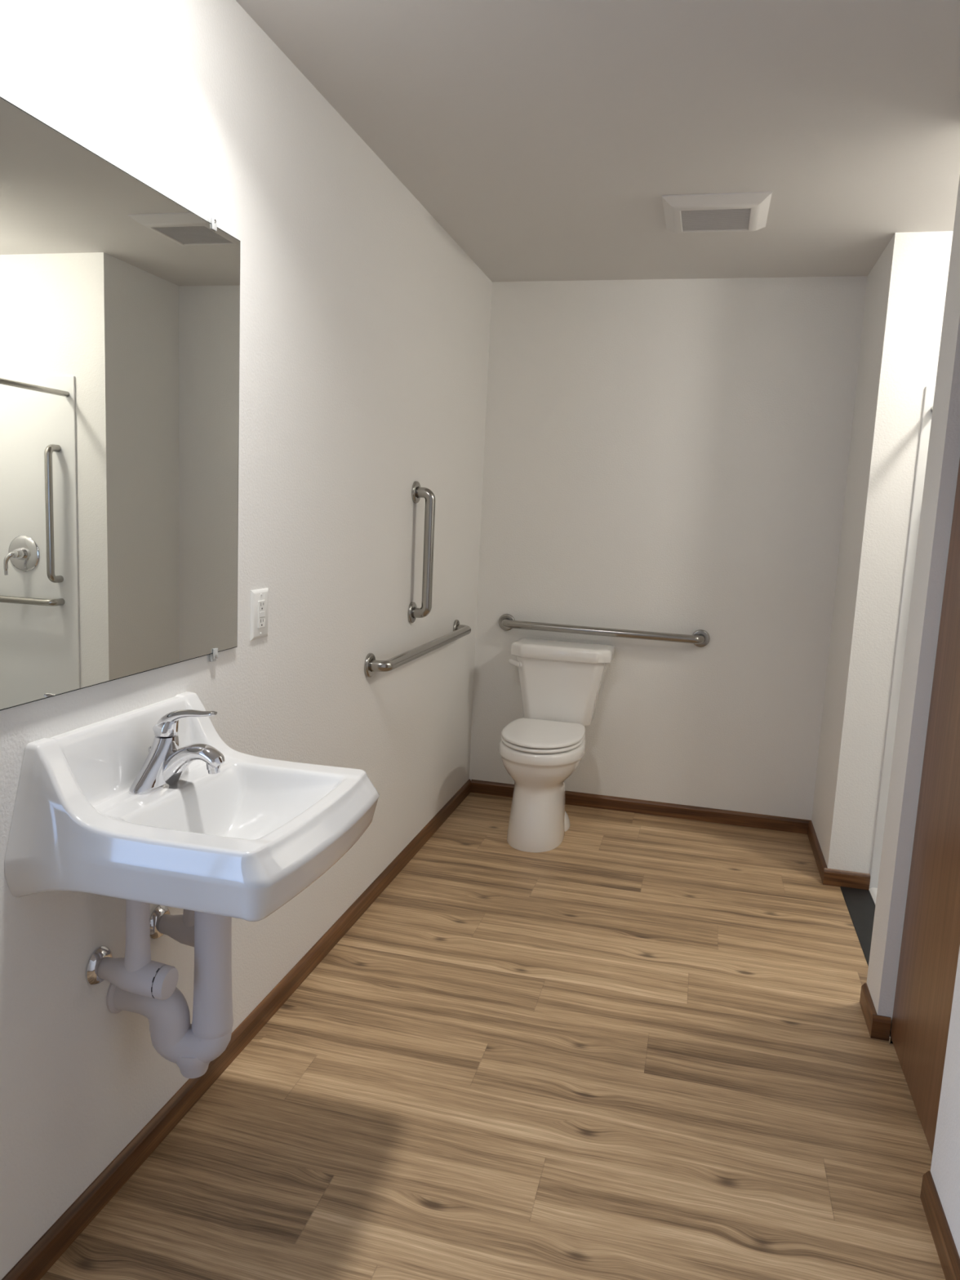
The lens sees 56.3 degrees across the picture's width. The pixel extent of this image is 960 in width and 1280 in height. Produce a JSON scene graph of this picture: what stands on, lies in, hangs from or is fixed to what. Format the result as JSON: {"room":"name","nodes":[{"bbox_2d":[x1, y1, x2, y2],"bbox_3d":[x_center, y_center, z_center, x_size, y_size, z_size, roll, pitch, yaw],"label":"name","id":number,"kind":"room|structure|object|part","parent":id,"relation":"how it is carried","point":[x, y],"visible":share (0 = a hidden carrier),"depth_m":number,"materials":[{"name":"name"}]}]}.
{"room":"accessible bathroom","nodes":[
{"label":"accessible bathroom","id":0,"kind":"room"},
{"bbox_2d":[0,0,492,1279],"bbox_3d":[-0.634,-0.150,2.052,0.100,2.440,4.950,5,8,14],"label":"wall","id":1,"kind":"structure","parent":0,"point":[365,325],"depth_m":2.27,"materials":[{"name":"white paint"}]},
{"bbox_2d":[0,96,239,711],"bbox_3d":[-0.647,-0.385,1.684,0.012,0.909,0.762,5,8,14],"label":"wall mirror","id":2,"kind":"object","parent":1,"relation":"attached to","point":[120,302],"visible":1,"depth_m":1.59,"materials":[{"name":"grey mirror"}]},
{"bbox_2d":[207,213,217,231],"bbox_3d":[-0.559,-0.872,1.875,0.013,0.030,0.018,5,8,14],"label":"mirror clip","id":3,"kind":"object","parent":2,"relation":"attached to","point":[211,218],"visible":1,"depth_m":1.87,"materials":[{"name":"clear plastic"}]},
{"bbox_2d":[208,648,217,662],"bbox_3d":[-0.598,0.033,2.018,0.013,0.030,0.018,5,8,14],"label":"mirror clip","id":4,"kind":"object","parent":2,"relation":"attached to","point":[212,657],"visible":1,"depth_m":2.01,"materials":[{"name":"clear plastic"}]},
{"bbox_2d":[85,899,178,999],"bbox_3d":[-0.648,0.539,1.681,0.158,0.256,0.072,5,8,14],"label":"supply valve","id":5,"kind":"object","parent":1,"relation":"attached to","point":[135,973],"visible":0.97,"depth_m":1.67,"materials":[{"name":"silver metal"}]},
{"bbox_2d":[150,905,194,946],"bbox_3d":[-0.625,0.582,1.883,0.101,0.078,0.072,5,8,14],"label":"supply valve","id":6,"kind":"object","parent":1,"relation":"attached to","point":[180,927],"visible":0.37,"depth_m":1.85,"materials":[{"name":"silver metal"}]},
{"bbox_2d":[4,691,379,921],"bbox_3d":[-0.473,0.303,1.677,0.461,0.290,0.590,5,8,14],"label":"sink","id":7,"kind":"object","parent":1,"relation":"attached to","point":[242,840],"visible":0.96,"depth_m":1.51,"materials":[{"name":"white ceramic"}]},
{"bbox_2d":[106,911,233,1078],"bbox_3d":[-0.604,0.648,1.768,0.235,0.430,0.092,3,8,4],"label":"trap","id":8,"kind":"object","parent":7,"relation":"attached to","point":[192,1046],"visible":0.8,"depth_m":1.75,"materials":[{"name":"white plastic"}]},
{"bbox_3d":[-0.645,0.717,1.778,0.143,0.100,0.082,5,8,14],"label":"trap arm","id":9,"kind":"part","parent":8,"relation":"part of","materials":[{"name":"white plastic"}]},
{"bbox_2d":[128,709,225,795],"bbox_3d":[-0.588,0.208,1.695,0.170,0.161,0.156,11,11,44],"label":"faucet","id":10,"kind":"object","parent":7,"relation":"on","point":[166,763],"visible":1,"depth_m":1.69,"materials":[{"name":"silver metal"}]},
{"bbox_3d":[-0.558,0.157,1.698,0.129,0.057,0.038,5,8,14],"label":"lever","id":11,"kind":"part","parent":10,"relation":"part of","materials":[{"name":"silver metal"}]},
{"bbox_3d":[-0.556,0.241,1.709,0.150,0.095,0.072,5,8,14],"label":"spout","id":12,"kind":"part","parent":10,"relation":"part of","materials":[{"name":"silver metal"}]},
{"bbox_2d":[1,778,471,1279],"bbox_3d":[-0.452,0.935,2.919,0.013,0.064,3.270,5,8,14],"label":"baseboard","id":13,"kind":"structure","parent":1,"relation":"attached to","point":[63,1233],"depth_m":2.06,"materials":[{"name":"brown wood"}]},
{"bbox_2d":[249,587,268,640],"bbox_3d":[-0.543,-0.064,2.220,0.010,0.123,0.087,5,8,14],"label":"electrical outlet","id":14,"kind":"object","parent":1,"relation":"attached to","point":[259,602],"visible":1,"depth_m":2.21,"materials":[{"name":"white plastic"}]},
{"bbox_2d":[364,619,471,677],"bbox_3d":[-0.202,0.019,3.491,0.079,0.081,1.140,5,8,14],"label":"grab bar","id":15,"kind":"object","parent":1,"relation":"attached to","point":[371,664],"visible":1,"depth_m":3.21,"materials":[{"name":"silver metal"}]},
{"bbox_2d":[407,480,435,622],"bbox_3d":[-0.211,-0.322,3.339,0.079,0.528,0.085,5,8,14],"label":"grab bar","id":16,"kind":"object","parent":1,"relation":"attached to","point":[418,492],"visible":1,"depth_m":3.32,"materials":[{"name":"silver metal"}]},
{"bbox_2d":[40,792,945,1279],"bbox_3d":[-1.636,1.226,1.164,7.200,0.120,7.500,5,8,14],"label":"floor","id":17,"kind":"structure","parent":0,"point":[637,1046],"depth_m":2.17,"materials":[{"name":"brown wood"}]},
{"bbox_2d":[498,638,614,852],"bbox_3d":[0.303,0.444,3.989,0.473,0.800,0.701,5,8,14],"label":"toilet","id":18,"kind":"object","parent":17,"relation":"on","point":[561,682],"visible":1,"depth_m":3.92,"materials":[{"name":"white ceramic"}]},
{"bbox_3d":[0.171,0.107,4.160,0.037,0.033,0.079,-4,11,-40],"label":"flush lever","id":19,"kind":"part","parent":18,"relation":"part of","materials":[{"name":"white plastic"}]},
{"bbox_3d":[0.283,0.633,4.000,0.366,0.420,0.664,5,8,14],"label":"bowl","id":20,"kind":"part","parent":18,"relation":"part of","materials":[{"name":"white ceramic"}]},
{"bbox_3d":[0.267,0.425,3.880,0.350,0.015,0.470,5,8,14],"label":"seat","id":21,"kind":"part","parent":18,"relation":"part of","materials":[{"name":"white plastic"}]},
{"bbox_3d":[0.269,0.403,3.879,0.350,0.017,0.471,5,8,14],"label":"seat lid","id":22,"kind":"part","parent":18,"relation":"part of","materials":[{"name":"white plastic"}]},
{"bbox_3d":[0.374,0.234,4.192,0.418,0.322,0.189,5,8,14],"label":"tank","id":23,"kind":"part","parent":18,"relation":"part of","materials":[{"name":"white ceramic"}]},
{"bbox_3d":[0.382,0.049,4.163,0.465,0.062,0.226,5,8,14],"label":"tank lid","id":24,"kind":"part","parent":18,"relation":"part of","materials":[{"name":"white ceramic"}]},
{"bbox_2d":[840,886,875,966],"bbox_3d":[1.351,1.029,3.075,0.104,0.006,0.900,5,8,14],"label":"threshold strip","id":25,"kind":"object","parent":17,"relation":"on","point":[860,904],"visible":0.48,"depth_m":3.28,"materials":[{"name":"black rubber"}]},
{"bbox_2d":[888,1034,893,1044],"bbox_3d":[1.140,1.097,2.458,0.040,0.022,0.014,5,8,14],"label":"guide","id":26,"kind":"object","parent":17,"relation":"on","point":[890,1042],"visible":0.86,"depth_m":2.46,"materials":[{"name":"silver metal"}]},
{"bbox_2d":[868,386,935,905],"bbox_3d":[1.883,0.124,2.825,0.900,1.910,0.913,5,8,14],"label":"shower stall","id":27,"kind":"object","parent":17,"relation":"on","point":[929,390],"visible":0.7,"depth_m":3.35,"materials":[{"name":"white plastic"}]},
{"bbox_2d":[235,0,959,281],"bbox_3d":[-1.518,-1.296,0.800,7.200,0.100,7.500,5,8,14],"label":"ceiling","id":28,"kind":"structure","parent":0,"point":[547,139],"depth_m":2.37,"materials":[{"name":"white paint"}]},
{"bbox_2d":[662,191,772,233],"bbox_3d":[0.803,-1.446,3.063,0.344,0.032,0.344,5,8,14],"label":"exhaust fan","id":29,"kind":"object","parent":28,"relation":"attached to","point":[748,211],"visible":1,"depth_m":2.99,"materials":[{"name":"white plastic"}]},
{"bbox_2d":[680,208,750,231],"bbox_3d":[0.803,-1.439,3.064,0.224,0.011,0.224,5,8,14],"label":"grille","id":30,"kind":"object","parent":29,"relation":"attached to","point":[691,219],"depth_m":3.06,"materials":[{"name":"grey"}]},
{"bbox_2d":[469,275,867,820],"bbox_3d":[0.796,-0.390,4.177,1.620,2.440,0.100,5,8,14],"label":"wall","id":31,"kind":"structure","parent":0,"point":[661,455],"depth_m":4.09,"materials":[{"name":"white paint"}]},
{"bbox_2d":[498,613,709,647],"bbox_3d":[0.562,-0.042,4.190,0.993,0.087,0.079,5,8,14],"label":"grab bar","id":32,"kind":"object","parent":31,"relation":"attached to","point":[700,637],"visible":1,"depth_m":4.15,"materials":[{"name":"silver metal"}]},
{"bbox_2d":[470,779,810,834],"bbox_3d":[0.733,0.792,4.291,1.607,0.064,0.013,5,8,14],"label":"baseboard","id":33,"kind":"structure","parent":31,"relation":"attached to","point":[576,798],"depth_m":4.25,"materials":[{"name":"brown wood"}]},
{"bbox_2d":[870,1013,890,1040],"bbox_3d":[1.107,1.071,2.481,0.047,0.064,0.013,5,8,14],"label":"baseboard","id":34,"kind":"structure","parent":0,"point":[880,1028],"depth_m":2.48,"materials":[{"name":"brown wood"}]},
{"bbox_2d":[811,231,953,873],"bbox_3d":[2.127,-0.237,3.550,1.280,2.440,0.690,5,8,14],"label":"wall","id":35,"kind":"structure","parent":0,"point":[906,287],"depth_m":3.38,"materials":[{"name":"white paint"}]},
{"bbox_2d":[807,820,827,883],"bbox_3d":[1.434,0.892,3.825,0.013,0.064,0.590,5,8,14],"label":"baseboard","id":36,"kind":"structure","parent":35,"relation":"attached to","point":[819,857],"depth_m":3.79,"materials":[{"name":"brown wood"}]},
{"bbox_2d":[822,867,870,889],"bbox_3d":[1.435,0.937,3.517,0.169,0.064,0.013,5,8,14],"label":"baseboard","id":37,"kind":"structure","parent":35,"relation":"attached to","point":[837,877],"depth_m":3.51,"materials":[{"name":"brown wood"}]},
{"bbox_2d":[859,946,959,1257],"bbox_3d":[0.847,0.090,0.869,0.153,2.440,3.346,5,8,14],"label":"wall","id":38,"kind":"structure","parent":0,"point":[945,1162],"depth_m":1.80,"materials":[{"name":"white paint"}]},
{"bbox_2d":[890,459,959,1154],"bbox_3d":[1.113,0.130,2.004,0.035,2.038,0.677,5,8,14],"label":"door","id":39,"kind":"structure","parent":38,"relation":"in","point":[931,935],"depth_m":2.18,"materials":[{"name":"brown wood"}]},
{"bbox_2d":[920,1170,959,1279],"bbox_3d":[0.626,1.310,0.671,0.013,0.064,2.545,5,8,14],"label":"baseboard","id":40,"kind":"structure","parent":38,"relation":"attached to","point":[948,1256],"depth_m":1.76,"materials":[{"name":"brown wood"}]},
{"bbox_2d":[866,176,959,1039],"bbox_3d":[1.795,-0.066,2.254,1.280,2.440,0.179,5,8,14],"label":"wall partition","id":41,"kind":"structure","parent":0,"point":[944,446],"depth_m":2.38,"materials":[{"name":"white paint"}]}
]}

